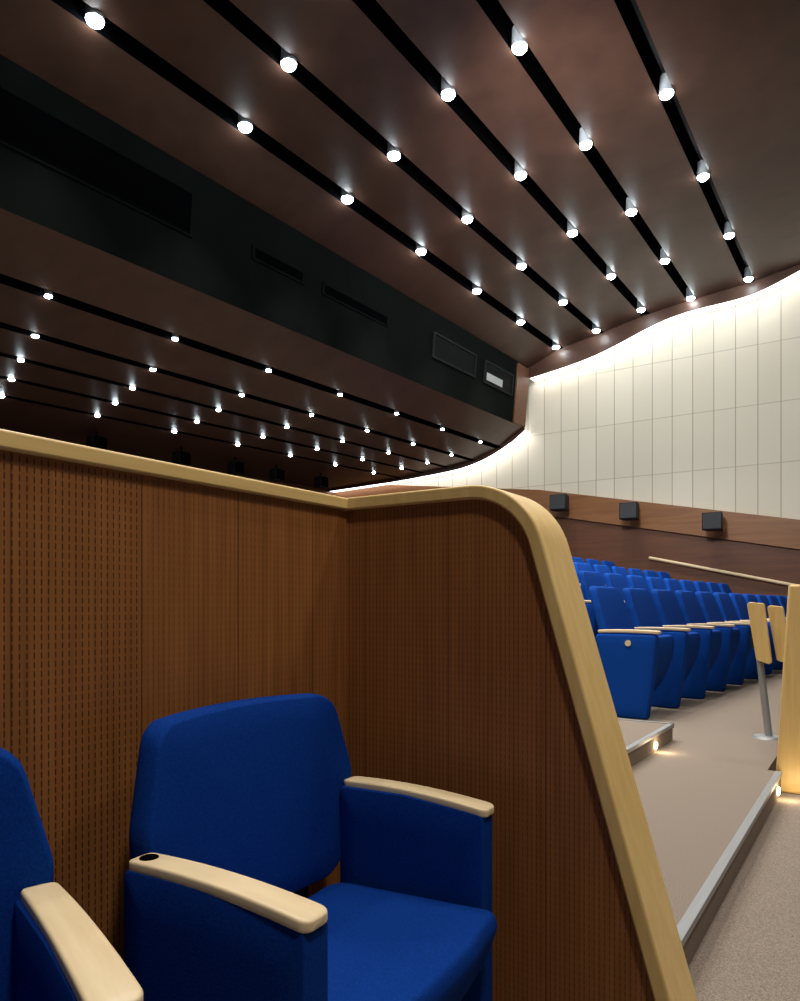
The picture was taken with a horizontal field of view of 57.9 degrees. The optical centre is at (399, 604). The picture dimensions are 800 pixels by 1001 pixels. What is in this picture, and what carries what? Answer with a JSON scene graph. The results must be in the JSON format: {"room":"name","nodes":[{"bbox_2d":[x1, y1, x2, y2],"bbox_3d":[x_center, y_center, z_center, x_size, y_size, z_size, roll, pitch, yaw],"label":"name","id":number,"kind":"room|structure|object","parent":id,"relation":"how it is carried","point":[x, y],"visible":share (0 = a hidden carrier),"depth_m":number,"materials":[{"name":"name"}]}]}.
{"room":"auditorium","nodes":[
{"label":"auditorium","id":0,"kind":"room"},
{"bbox_2d":[0,54,528,426],"bbox_3d":[-2.086,-3.965,7.789,0.200,1.768,16.660,0,0,34],"label":"wall","id":1,"kind":"structure","parent":0,"point":[217,262],"depth_m":8.07,"materials":[{"name":"black paint"}]},
{"bbox_2d":[0,84,194,237],"bbox_3d":[-2.960,-4.025,6.353,0.050,0.545,2.900,0,0,34],"label":"air vent","id":2,"kind":"object","parent":1,"relation":"in","point":[27,128],"visible":1,"depth_m":6.58,"materials":[{"name":"black metal"}]},
{"bbox_2d":[252,245,304,284],"bbox_3d":[-1.441,-4.059,8.645,0.025,0.184,0.900,0,0,34],"label":"air vent","id":3,"kind":"object","parent":1,"relation":"in","point":[260,255],"visible":1,"depth_m":8.62,"materials":[{"name":"black metal"}]},
{"bbox_2d":[322,282,388,326],"bbox_3d":[-0.582,-4.109,9.935,0.025,0.203,1.500,0,0,34],"label":"air vent","id":4,"kind":"object","parent":1,"relation":"in","point":[328,290],"visible":1,"depth_m":9.88,"materials":[{"name":"black metal"}]},
{"bbox_2d":[432,332,476,377],"bbox_3d":[0.935,-4.202,12.199,0.064,0.451,1.450,0,0,34],"label":"window","id":5,"kind":"structure","parent":1,"relation":"in","point":[446,351],"depth_m":12.16,"materials":[{"name":"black glass"}]},
{"bbox_2d":[483,360,513,395],"bbox_3d":[1.862,-4.255,13.594,0.064,0.443,1.200,0,0,34],"label":"window","id":6,"kind":"structure","parent":1,"relation":"in","point":[494,376],"depth_m":13.56,"materials":[{"name":"clear glass"}]},
{"bbox_2d":[486,372,502,386],"bbox_3d":[1.762,-4.184,13.450,0.018,0.152,0.650,0,0,34],"label":"blind","id":7,"kind":"object","parent":6,"relation":"attached to","point":[492,378],"depth_m":13.43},
{"bbox_2d":[513,363,529,426],"bbox_3d":[2.416,-4.187,14.450,0.137,1.172,0.540,0,0,34],"label":"trim","id":8,"kind":"structure","parent":1,"relation":"attached to","point":[522,372],"depth_m":14.41,"materials":[{"name":"brown wood"}]},
{"bbox_2d":[0,208,529,491],"bbox_3d":[-4.141,-2.973,9.348,5.150,1.394,16.980,0,0,34],"label":"ceiling","id":9,"kind":"structure","parent":0,"point":[108,318],"depth_m":9.59,"materials":[{"name":"brown wood"}]},
{"bbox_2d":[31,331,38,337],"bbox_3d":[-3.741,-2.793,7.412,0.073,0.112,0.073,0,0,34],"label":"spotlight","id":10,"kind":"object","parent":9,"relation":"attached to","point":[33,334],"visible":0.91,"depth_m":7.39,"materials":[{"name":"white"}]},
{"bbox_2d":[44,289,52,298],"bbox_3d":[-3.358,-2.986,6.905,0.073,0.112,0.073,0,0,34],"label":"spotlight","id":11,"kind":"object","parent":9,"relation":"attached to","point":[48,294],"visible":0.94,"depth_m":6.88,"materials":[{"name":"white metal"}]},
{"bbox_2d":[86,431,107,449],"bbox_3d":[-4.600,-2.473,10.950,0.221,0.313,0.252,0,0,34],"label":"loudspeaker","id":12,"kind":"object","parent":9,"relation":"hanging from","point":[95,441],"visible":0.64,"depth_m":10.88,"materials":[{"name":"black plastic"}]},
{"bbox_2d":[94,435,106,449],"bbox_3d":[-4.513,-2.433,10.892,0.012,0.202,0.225,0,0,34],"label":"grille","id":13,"kind":"object","parent":12,"relation":"attached to","point":[100,442],"depth_m":10.89,"materials":[{"name":"black metal"}]},
{"bbox_2d":[150,366,155,371],"bbox_3d":[-2.943,-2.839,8.611,0.073,0.112,0.073,0,0,34],"label":"spotlight","id":14,"kind":"object","parent":9,"relation":"attached to","point":[152,368],"visible":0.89,"depth_m":8.59,"materials":[{"name":"white"}]},
{"bbox_2d":[172,333,178,340],"bbox_3d":[-2.532,-3.034,8.146,0.073,0.112,0.073,0,0,34],"label":"spotlight","id":15,"kind":"object","parent":9,"relation":"attached to","point":[175,337],"visible":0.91,"depth_m":8.12,"materials":[{"name":"white"}]},
{"bbox_2d":[173,447,190,465],"bbox_3d":[-3.714,-2.524,12.282,0.221,0.313,0.252,0,0,34],"label":"loudspeaker","id":16,"kind":"object","parent":9,"relation":"hanging from","point":[180,457],"visible":0.93,"depth_m":12.20,"materials":[{"name":"black plastic"}]},
{"bbox_2d":[180,451,190,464],"bbox_3d":[-3.627,-2.484,12.224,0.012,0.202,0.225,0,0,34],"label":"grille","id":17,"kind":"object","parent":16,"relation":"attached to","point":[185,457],"depth_m":12.22,"materials":[{"name":"black metal"}]},
{"bbox_2d":[227,457,243,474],"bbox_3d":[-3.032,-2.564,13.306,0.221,0.313,0.252,0,0,34],"label":"loudspeaker","id":18,"kind":"object","parent":9,"relation":"hanging from","point":[234,467],"visible":0.99,"depth_m":13.24,"materials":[{"name":"black plastic"}]},
{"bbox_2d":[235,461,243,473],"bbox_3d":[-2.945,-2.524,13.249,0.012,0.202,0.225,0,0,34],"label":"grille","id":19,"kind":"object","parent":18,"relation":"attached to","point":[239,466],"depth_m":13.25,"materials":[{"name":"black metal"}]},
{"bbox_2d":[269,465,284,481],"bbox_3d":[-2.423,-2.599,14.222,0.221,0.313,0.252,0,0,34],"label":"loudspeaker","id":20,"kind":"object","parent":9,"relation":"hanging from","point":[276,474],"visible":1,"depth_m":14.15,"materials":[{"name":"black plastic"}]},
{"bbox_2d":[277,468,284,479],"bbox_3d":[-2.336,-2.559,14.165,0.012,0.202,0.225,0,0,34],"label":"grille","id":21,"kind":"object","parent":20,"relation":"attached to","point":[280,472],"depth_m":14.15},
{"bbox_2d":[314,473,327,488],"bbox_3d":[-1.675,-2.642,15.347,0.221,0.313,0.252,0,0,34],"label":"loudspeaker","id":22,"kind":"object","parent":9,"relation":"hanging from","point":[320,482],"visible":1,"depth_m":15.28,"materials":[{"name":"black plastic"}]},
{"bbox_2d":[321,476,327,486],"bbox_3d":[-1.588,-2.602,15.289,0.012,0.202,0.225,0,0,34],"label":"grille","id":23,"kind":"object","parent":22,"relation":"attached to","point":[324,480],"depth_m":15.27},
{"bbox_2d":[330,430,529,491],"bbox_3d":[0.481,-3.172,16.296,5.150,0.805,0.290,0,0,34],"label":"light","id":24,"kind":"object","parent":9,"relation":"attached to","point":[520,435],"depth_m":15.73,"materials":[{"name":"white"}]},
{"bbox_2d":[219,472,334,495],"bbox_3d":[-6.321,-0.950,10.810,0.100,4.500,17.000,0,0,34],"label":"wall","id":25,"kind":"structure","parent":0,"point":[325,491],"depth_m":16.67,"materials":[{"name":"brown wood"}]},
{"bbox_2d":[0,0,799,380],"bbox_3d":[1.646,-5.208,5.499,8.550,1.864,16.980,0,0,34],"label":"ceiling","id":26,"kind":"structure","parent":0,"point":[178,75],"depth_m":7.77,"materials":[{"name":"brown"}]},
{"bbox_2d":[85,3,104,28],"bbox_3d":[-2.466,-4.793,5.844,0.147,0.225,0.147,0,0,34],"label":"spotlight","id":27,"kind":"object","parent":26,"relation":"attached to","point":[94,18],"visible":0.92,"depth_m":5.80,"materials":[{"name":"white"}]},
{"bbox_2d":[238,113,252,132],"bbox_3d":[-1.547,-4.847,7.226,0.147,0.225,0.147,0,0,34],"label":"spotlight","id":28,"kind":"object","parent":26,"relation":"attached to","point":[244,125],"visible":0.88,"depth_m":7.18,"materials":[{"name":"white"}]},
{"bbox_2d":[281,47,296,71],"bbox_3d":[-1.008,-4.968,6.556,0.147,0.225,0.147,0,0,34],"label":"spotlight","id":29,"kind":"object","parent":26,"relation":"attached to","point":[288,62],"visible":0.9,"depth_m":6.51,"materials":[{"name":"white"}]},
{"bbox_2d":[341,188,352,203],"bbox_3d":[-0.627,-4.900,8.608,0.147,0.225,0.147,0,0,34],"label":"spotlight","id":30,"kind":"object","parent":26,"relation":"attached to","point":[346,198],"visible":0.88,"depth_m":8.56,"materials":[{"name":"white"}]},
{"bbox_2d":[387,142,400,160],"bbox_3d":[-0.067,-5.023,7.971,0.147,0.225,0.147,0,0,34],"label":"spotlight","id":31,"kind":"object","parent":26,"relation":"attached to","point":[393,154],"visible":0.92,"depth_m":7.92,"materials":[{"name":"white"}]},
{"bbox_2d":[416,242,425,254],"bbox_3d":[0.292,-4.953,9.991,0.147,0.225,0.147,0,0,34],"label":"spotlight","id":32,"kind":"object","parent":26,"relation":"attached to","point":[420,250],"visible":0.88,"depth_m":9.94,"materials":[{"name":"white metal"}]},
{"bbox_2d":[441,76,455,100],"bbox_3d":[0.483,-5.183,7.245,0.147,0.225,0.147,0,0,34],"label":"spotlight","id":33,"kind":"object","parent":26,"relation":"attached to","point":[448,93],"visible":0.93,"depth_m":7.20,"materials":[{"name":"white"}]},
{"bbox_2d":[462,207,472,223],"bbox_3d":[0.875,-5.077,9.386,0.147,0.225,0.147,0,0,34],"label":"spotlight","id":34,"kind":"object","parent":26,"relation":"attached to","point":[467,218],"visible":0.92,"depth_m":9.34,"materials":[{"name":"white metal"}]},
{"bbox_2d":[472,283,481,293],"bbox_3d":[1.211,-5.006,11.373,0.147,0.225,0.147,0,0,34],"label":"spotlight","id":35,"kind":"object","parent":26,"relation":"attached to","point":[475,289],"visible":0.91,"depth_m":11.33,"materials":[{"name":"white metal"}]},
{"bbox_2d":[512,25,527,54],"bbox_3d":[1.116,-5.271,6.752,0.147,0.225,0.147,0,0,34],"label":"spotlight","id":36,"kind":"object","parent":26,"relation":"attached to","point":[519,45],"visible":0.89,"depth_m":6.71,"materials":[{"name":"white"}]},
{"bbox_2d":[514,160,526,179],"bbox_3d":[1.452,-5.239,8.702,0.147,0.225,0.147,0,0,34],"label":"spotlight","id":37,"kind":"object","parent":26,"relation":"attached to","point":[520,173],"visible":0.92,"depth_m":8.66,"materials":[{"name":"white"}]},
{"bbox_2d":[517,315,524,324],"bbox_3d":[2.131,-5.059,12.755,0.147,0.225,0.147,0,0,34],"label":"spotlight","id":38,"kind":"object","parent":26,"relation":"attached to","point":[520,321],"visible":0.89,"depth_m":12.70,"materials":[{"name":"white"}]},
{"bbox_2d":[517,256,526,269],"bbox_3d":[1.816,-5.131,10.802,0.147,0.225,0.147,0,0,34],"label":"spotlight","id":39,"kind":"object","parent":26,"relation":"attached to","point":[521,264],"visible":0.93,"depth_m":10.76,"materials":[{"name":"white metal"}]},
{"bbox_2d":[552,340,559,349],"bbox_3d":[3.050,-5.112,14.137,0.147,0.225,0.147,0,0,34],"label":"spotlight","id":40,"kind":"object","parent":26,"relation":"attached to","point":[555,345],"visible":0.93,"depth_m":14.09,"materials":[{"name":"white"}]},
{"bbox_2d":[559,293,567,304],"bbox_3d":[2.758,-5.186,12.217,0.147,0.225,0.147,0,0,34],"label":"spotlight","id":41,"kind":"object","parent":26,"relation":"attached to","point":[562,300],"visible":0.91,"depth_m":12.17,"materials":[{"name":"white"}]},
{"bbox_2d":[567,220,577,236],"bbox_3d":[2.422,-5.295,10.159,0.147,0.225,0.147,0,0,34],"label":"spotlight","id":42,"kind":"object","parent":26,"relation":"attached to","point":[572,231],"visible":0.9,"depth_m":10.11,"materials":[{"name":"white metal"}]},
{"bbox_2d":[579,127,591,149],"bbox_3d":[2.124,-5.329,8.267,0.147,0.225,0.147,0,0,34],"label":"spotlight","id":43,"kind":"object","parent":26,"relation":"attached to","point":[585,143],"visible":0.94,"depth_m":8.22,"materials":[{"name":"white"}]},
{"bbox_2d":[592,322,599,332],"bbox_3d":[3.699,-5.240,13.633,0.147,0.225,0.147,0,0,34],"label":"spotlight","id":44,"kind":"object","parent":26,"relation":"attached to","point":[595,329],"visible":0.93,"depth_m":13.59,"materials":[{"name":"white"}]},
{"bbox_2d":[606,265,615,279],"bbox_3d":[3.391,-5.351,11.616,0.147,0.225,0.147,0,0,34],"label":"spotlight","id":45,"kind":"object","parent":26,"relation":"attached to","point":[610,274],"visible":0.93,"depth_m":11.57,"materials":[{"name":"white metal"}]},
{"bbox_2d":[626,197,636,215],"bbox_3d":[3.132,-5.388,9.783,0.147,0.225,0.147,0,0,34],"label":"spotlight","id":46,"kind":"object","parent":26,"relation":"attached to","point":[631,210],"visible":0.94,"depth_m":9.74,"materials":[{"name":"white metal"}]},
{"bbox_2d":[637,300,644,312],"bbox_3d":[4.360,-5.407,13.073,0.147,0.225,0.147,0,0,34],"label":"spotlight","id":47,"kind":"object","parent":26,"relation":"attached to","point":[640,308],"visible":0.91,"depth_m":13.03,"materials":[{"name":"white"}]},
{"bbox_2d":[660,248,669,263],"bbox_3d":[4.140,-5.446,11.298,0.147,0.225,0.147,0,0,34],"label":"spotlight","id":48,"kind":"object","parent":26,"relation":"attached to","point":[664,259],"visible":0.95,"depth_m":11.25,"materials":[{"name":"white metal"}]},
{"bbox_2d":[530,271,799,380],"bbox_3d":[6.268,-5.263,12.447,8.550,1.305,0.290,0,0,34],"label":"light","id":49,"kind":"object","parent":26,"relation":"attached to","point":[583,352],"depth_m":13.45,"materials":[{"name":"white"}]},
{"bbox_2d":[659,72,673,99],"bbox_3d":[2.777,-5.391,7.533,0.147,0.225,0.147,0,0,34],"label":"spotlight","id":50,"kind":"object","parent":26,"relation":"attached to","point":[666,91],"visible":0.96,"depth_m":7.49,"materials":[{"name":"white"}]},
{"bbox_2d":[686,287,694,300],"bbox_3d":[5.148,-5.504,12.813,0.147,0.225,0.147,0,0,34],"label":"spotlight","id":51,"kind":"object","parent":26,"relation":"attached to","point":[689,295],"visible":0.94,"depth_m":12.77,"materials":[{"name":"white metal"}]},
{"bbox_2d":[697,160,709,181],"bbox_3d":[3.812,-5.451,9.090,0.147,0.225,0.147,0,0,34],"label":"spotlight","id":52,"kind":"object","parent":26,"relation":"attached to","point":[703,174],"visible":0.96,"depth_m":9.04,"materials":[{"name":"white"}]},
{"bbox_2d":[724,221,734,238],"bbox_3d":[4.848,-5.511,10.647,0.147,0.225,0.147,0,0,34],"label":"spotlight","id":53,"kind":"object","parent":26,"relation":"attached to","point":[729,233],"visible":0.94,"depth_m":10.60,"materials":[{"name":"white metal"}]},
{"bbox_2d":[744,267,752,281],"bbox_3d":[5.884,-5.571,12.204,0.147,0.225,0.147,0,0,34],"label":"spotlight","id":54,"kind":"object","parent":26,"relation":"attached to","point":[748,276],"visible":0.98,"depth_m":12.16,"materials":[{"name":"white metal"}]},
{"bbox_2d":[391,278,799,519],"bbox_3d":[4.201,-3.405,14.080,13.800,5.991,0.100,0,0,34],"label":"wall","id":55,"kind":"structure","parent":0,"point":[702,410],"depth_m":13.34,"materials":[{"name":"white paint"}]},
{"bbox_2d":[550,493,568,511],"bbox_3d":[3.201,-2.016,14.329,0.337,0.310,0.457,0,0,34],"label":"loudspeaker","id":56,"kind":"object","parent":55,"relation":"attached to","point":[558,502],"visible":1,"depth_m":14.14,"materials":[{"name":"grey plastic"}]},
{"bbox_2d":[550,494,564,508],"bbox_3d":[3.079,-2.016,14.145,0.300,0.270,0.016,0,0,34],"label":"grille","id":57,"kind":"object","parent":56,"relation":"attached to","point":[557,501],"depth_m":14.13,"materials":[{"name":"grey plastic"}]},
{"bbox_2d":[335,485,799,548],"bbox_3d":[4.154,-1.608,14.009,13.800,2.797,0.070,0,0,34],"label":"wall panel","id":58,"kind":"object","parent":55,"relation":"attached to","point":[750,528],"depth_m":13.45,"materials":[{"name":"brown wood"}]},
{"bbox_2d":[619,502,638,520],"bbox_3d":[4.342,-1.748,13.570,0.337,0.310,0.457,0,0,34],"label":"loudspeaker","id":59,"kind":"object","parent":55,"relation":"attached to","point":[628,511],"visible":1,"depth_m":13.38,"materials":[{"name":"grey plastic"}]},
{"bbox_2d":[620,503,635,517],"bbox_3d":[4.220,-1.748,13.386,0.300,0.270,0.016,0,0,34],"label":"grille","id":60,"kind":"object","parent":59,"relation":"attached to","point":[627,510],"depth_m":13.38,"materials":[{"name":"grey plastic"}]},
{"bbox_2d":[553,516,799,595],"bbox_3d":[4.184,-0.628,14.055,13.800,3.856,0.060,0,0,34],"label":"wall panel","id":61,"kind":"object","parent":55,"relation":"attached to","point":[627,547],"depth_m":13.29,"materials":[{"name":"brown wood"}]},
{"bbox_2d":[702,511,722,530],"bbox_3d":[5.549,-1.464,12.767,0.337,0.310,0.457,0,0,34],"label":"loudspeaker","id":62,"kind":"object","parent":55,"relation":"attached to","point":[711,521],"visible":1,"depth_m":12.58,"materials":[{"name":"grey plastic"}]},
{"bbox_2d":[703,513,720,528],"bbox_3d":[5.427,-1.464,12.583,0.300,0.270,0.016,0,0,34],"label":"grille","id":63,"kind":"object","parent":62,"relation":"attached to","point":[710,520],"depth_m":12.57,"materials":[{"name":"grey plastic"}]},
{"bbox_2d":[649,556,798,587],"bbox_3d":[5.783,-0.590,12.901,2.612,0.654,0.104,0,0,34],"label":"handrail","id":64,"kind":"object","parent":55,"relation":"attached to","point":[666,561],"visible":0.95,"depth_m":12.87,"materials":[{"name":"brown wood"}]},
{"bbox_2d":[617,670,799,1000],"bbox_3d":[-0.484,-0.015,6.928,14.480,2.830,17.000,0,0,34],"label":"floor","id":65,"kind":"structure","parent":0,"point":[705,774],"depth_m":2.72,"materials":[{"name":"carpet"}]},
{"bbox_2d":[0,748,142,1000],"bbox_3d":[-0.662,0.624,0.736,0.664,0.852,0.524,0,0,-39],"label":"armchair","id":66,"kind":"object","parent":65,"relation":"on","point":[51,949],"visible":1,"depth_m":0.97,"materials":[{"name":"blue fabric"}]},
{"bbox_2d":[124,693,496,1000],"bbox_3d":[-0.142,0.624,1.348,0.524,0.852,0.664,0,0,30],"label":"armchair","id":67,"kind":"object","parent":65,"relation":"on","point":[239,807],"visible":1,"depth_m":1.36,"materials":[{"name":"blue fabric"}]},
{"bbox_2d":[0,429,697,1000],"bbox_3d":[-1.764,0.384,0.585,5.208,1.333,1.002,0,0,-31],"label":"wall","id":68,"kind":"structure","parent":65,"relation":"on","point":[448,633],"depth_m":1.58,"materials":[{"name":"brown wood"}]},
{"bbox_2d":[572,557,584,562],"bbox_3d":[3.188,-0.339,12.232,0.622,0.968,0.719,0,0,38],"label":"chair","id":69,"kind":"object","parent":65,"relation":"on","point":[575,559],"visible":0.03,"depth_m":12.43,"materials":[{"name":"blue fabric"}]},
{"bbox_2d":[573,562,592,585],"bbox_3d":[2.719,-0.114,10.004,0.622,0.968,0.719,0,0,38],"label":"chair","id":70,"kind":"object","parent":65,"relation":"on","point":[578,566],"visible":0.08,"depth_m":10.11,"materials":[{"name":"blue fabric"}]},
{"bbox_2d":[580,586,598,639],"bbox_3d":[1.818,0.111,7.217,0.622,0.968,0.719,0,0,38],"label":"chair","id":71,"kind":"object","parent":65,"relation":"on","point":[588,603],"visible":0.08,"depth_m":6.80,"materials":[{"name":"blue fabric"}]},
{"bbox_2d":[586,559,600,571],"bbox_3d":[3.621,-0.339,12.791,0.622,0.968,0.719,0,0,38],"label":"chair","id":72,"kind":"object","parent":65,"relation":"on","point":[591,562],"visible":0.06,"depth_m":12.85,"materials":[{"name":"blue fabric"}]},
{"bbox_2d":[578,571,624,601],"bbox_3d":[2.251,0.111,7.775,0.622,0.968,0.719,0,0,38],"label":"chair","id":73,"kind":"object","parent":65,"relation":"on","point":[587,579],"visible":0.11,"depth_m":7.80,"materials":[{"name":"blue fabric"}]},
{"bbox_2d":[593,564,611,584],"bbox_3d":[3.153,-0.114,10.562,0.622,0.968,0.719,0,0,38],"label":"chair","id":74,"kind":"object","parent":65,"relation":"on","point":[601,569],"visible":0.04,"depth_m":10.64,"materials":[{"name":"blue fabric"}]},
{"bbox_2d":[601,561,615,571],"bbox_3d":[4.055,-0.339,13.349,0.622,0.968,0.719,0,0,38],"label":"chair","id":75,"kind":"object","parent":65,"relation":"on","point":[609,564],"visible":0.05,"depth_m":13.48,"materials":[{"name":"blue fabric"}]},
{"bbox_2d":[604,573,628,600],"bbox_3d":[2.685,0.111,8.333,0.622,0.968,0.719,0,0,38],"label":"chair","id":76,"kind":"object","parent":65,"relation":"on","point":[617,581],"visible":0.09,"depth_m":8.45,"materials":[{"name":"blue fabric"}]},
{"bbox_2d":[611,566,628,583],"bbox_3d":[3.587,-0.114,11.120,0.622,0.968,0.719,0,0,38],"label":"chair","id":77,"kind":"object","parent":65,"relation":"on","point":[615,570],"visible":0.07,"depth_m":11.28,"materials":[{"name":"blue fabric"}]},
{"bbox_2d":[589,586,673,719],"bbox_3d":[1.784,0.336,5.542,0.612,0.968,0.700,0,0,38],"label":"chair","id":78,"kind":"object","parent":65,"relation":"on","point":[635,665],"visible":0.94,"depth_m":5.26,"materials":[{"name":"blue fabric"}]},
{"bbox_2d":[628,568,646,582],"bbox_3d":[4.020,-0.114,11.679,0.622,0.968,0.719,0,0,38],"label":"chair","id":79,"kind":"object","parent":65,"relation":"on","point":[637,572],"visible":0.09,"depth_m":11.81,"materials":[{"name":"blue fabric"}]},
{"bbox_2d":[626,575,652,599],"bbox_3d":[3.118,0.111,8.892,0.622,0.968,0.719,0,0,38],"label":"chair","id":80,"kind":"object","parent":65,"relation":"on","point":[633,581],"visible":0.09,"depth_m":9.02,"materials":[{"name":"blue fabric"}]},
{"bbox_2d":[618,718,673,727],"bbox_3d":[1.263,0.731,4.628,0.937,0.029,0.027,0,0,34],"label":"trim","id":81,"kind":"structure","parent":65,"relation":"attached to","point":[618,718],"depth_m":4.45,"materials":[{"name":"metal"}]},
{"bbox_2d":[626,723,673,752],"bbox_3d":[0.847,0.726,3.183,0.029,0.020,2.880,0,0,34],"label":"trim","id":82,"kind":"structure","parent":65,"relation":"attached to","point":[647,738],"depth_m":3.91,"materials":[{"name":"metal"}]},
{"bbox_2d":[643,570,657,578],"bbox_3d":[4.454,-0.114,12.237,0.622,0.968,0.719,0,0,38],"label":"chair","id":83,"kind":"object","parent":65,"relation":"on","point":[647,573],"visible":0.07,"depth_m":12.32,"materials":[{"name":"blue fabric"}]},
{"bbox_2d":[646,577,666,591],"bbox_3d":[3.552,0.111,9.450,0.622,0.968,0.719,0,0,38],"label":"chair","id":84,"kind":"object","parent":65,"relation":"on","point":[652,582],"visible":0.1,"depth_m":9.56,"materials":[{"name":"blue fabric"}]},
{"bbox_2d":[623,588,699,707],"bbox_3d":[2.217,0.336,6.104,0.622,0.968,0.719,0,0,38],"label":"chair","id":85,"kind":"object","parent":65,"relation":"on","point":[642,610],"visible":0.65,"depth_m":5.80,"materials":[{"name":"blue fabric"}]},
{"bbox_2d":[657,571,670,581],"bbox_3d":[4.887,-0.114,12.795,0.622,0.968,0.719,0,0,38],"label":"chair","id":86,"kind":"object","parent":65,"relation":"on","point":[662,575],"visible":0.08,"depth_m":12.88,"materials":[{"name":"blue fabric"}]},
{"bbox_2d":[663,578,682,594],"bbox_3d":[3.986,0.111,10.008,0.622,0.968,0.719,0,0,38],"label":"chair","id":87,"kind":"object","parent":65,"relation":"on","point":[672,585],"visible":0.09,"depth_m":10.09,"materials":[{"name":"blue fabric"}]},
{"bbox_2d":[651,589,721,698],"bbox_3d":[2.650,0.336,6.663,0.622,0.968,0.719,0,0,38],"label":"chair","id":88,"kind":"object","parent":65,"relation":"on","point":[670,613],"visible":0.6,"depth_m":6.34,"materials":[{"name":"blue fabric"}]},
{"bbox_2d":[679,580,696,593],"bbox_3d":[4.419,0.111,10.566,0.622,0.968,0.719,0,0,38],"label":"chair","id":89,"kind":"object","parent":65,"relation":"on","point":[686,585],"visible":0.09,"depth_m":10.69,"materials":[{"name":"blue fabric"}]},
{"bbox_2d":[693,581,709,591],"bbox_3d":[4.853,0.111,11.125,0.622,0.968,0.719,0,0,38],"label":"chair","id":90,"kind":"object","parent":65,"relation":"on","point":[700,586],"visible":0.06,"depth_m":11.23,"materials":[{"name":"blue fabric"}]},
{"bbox_2d":[675,590,739,691],"bbox_3d":[3.084,0.336,7.221,0.622,0.968,0.719,0,0,38],"label":"chair","id":91,"kind":"object","parent":65,"relation":"on","point":[688,602],"visible":0.52,"depth_m":6.88,"materials":[{"name":"blue fabric"}]},
{"bbox_2d":[706,582,721,593],"bbox_3d":[5.286,0.111,11.683,0.622,0.968,0.719,0,0,38],"label":"chair","id":92,"kind":"object","parent":65,"relation":"on","point":[713,587],"visible":0.06,"depth_m":11.78,"materials":[{"name":"blue fabric"}]},
{"bbox_2d":[695,591,751,684],"bbox_3d":[3.517,0.336,7.779,0.622,0.968,0.719,0,0,38],"label":"chair","id":93,"kind":"object","parent":65,"relation":"on","point":[710,608],"visible":0.49,"depth_m":7.42,"materials":[{"name":"blue fabric"}]},
{"bbox_2d":[718,583,731,593],"bbox_3d":[5.720,0.111,12.241,0.622,0.968,0.719,0,0,38],"label":"chair","id":94,"kind":"object","parent":65,"relation":"on","point":[724,588],"visible":0.09,"depth_m":12.36,"materials":[{"name":"blue fabric"}]},
{"bbox_2d":[677,771,781,946],"bbox_3d":[1.222,0.826,2.592,0.029,0.020,2.310,0,0,34],"label":"trim","id":95,"kind":"structure","parent":65,"relation":"attached to","point":[698,905],"depth_m":2.26,"materials":[{"name":"metal"}]},
{"bbox_2d":[713,592,769,678],"bbox_3d":[3.951,0.336,8.338,0.622,0.968,0.719,0,0,38],"label":"chair","id":96,"kind":"object","parent":65,"relation":"on","point":[728,611],"visible":0.27,"depth_m":8.27,"materials":[{"name":"blue fabric"}]},
{"bbox_2d":[728,593,774,674],"bbox_3d":[4.385,0.336,8.896,0.622,0.968,0.719,0,0,38],"label":"chair","id":97,"kind":"object","parent":65,"relation":"on","point":[738,600],"visible":0.26,"depth_m":8.84,"materials":[{"name":"blue fabric"}]},
{"bbox_2d":[742,594,782,669],"bbox_3d":[4.818,0.336,9.454,0.622,0.968,0.719,0,0,38],"label":"chair","id":98,"kind":"object","parent":65,"relation":"on","point":[777,665],"visible":0.07,"depth_m":9.41,"materials":[{"name":"blue fabric"}]},
{"bbox_2d":[755,594,769,618],"bbox_3d":[5.252,0.336,10.013,0.622,0.968,0.719,0,0,38],"label":"chair","id":99,"kind":"object","parent":65,"relation":"on","point":[763,599],"visible":0.08,"depth_m":10.12,"materials":[{"name":"blue fabric"}]},
{"bbox_2d":[747,602,785,739],"bbox_3d":[2.271,0.401,4.453,0.170,0.838,0.218,0,0,-32],"label":"folding table","id":100,"kind":"object","parent":65,"relation":"on","point":[760,641],"visible":0.91,"depth_m":4.45,"materials":[{"name":"wood"}]},
{"bbox_2d":[765,595,785,617],"bbox_3d":[5.685,0.336,10.571,0.622,0.968,0.719,0,0,38],"label":"chair","id":101,"kind":"object","parent":65,"relation":"on","point":[772,599],"visible":0.12,"depth_m":10.69,"materials":[{"name":"blue fabric"}]},
{"bbox_2d":[776,595,786,616],"bbox_3d":[6.119,0.336,11.129,0.622,0.968,0.719,0,0,38],"label":"chair","id":102,"kind":"object","parent":65,"relation":"on","point":[782,600],"visible":0.16,"depth_m":11.18,"materials":[{"name":"blue fabric"}]},
{"bbox_2d":[776,585,799,793],"bbox_3d":[2.560,0.412,3.167,1.634,1.025,0.090,0,0,34],"label":"wall","id":103,"kind":"structure","parent":65,"relation":"on","point":[788,749],"depth_m":3.54,"materials":[{"name":"brown wood"}]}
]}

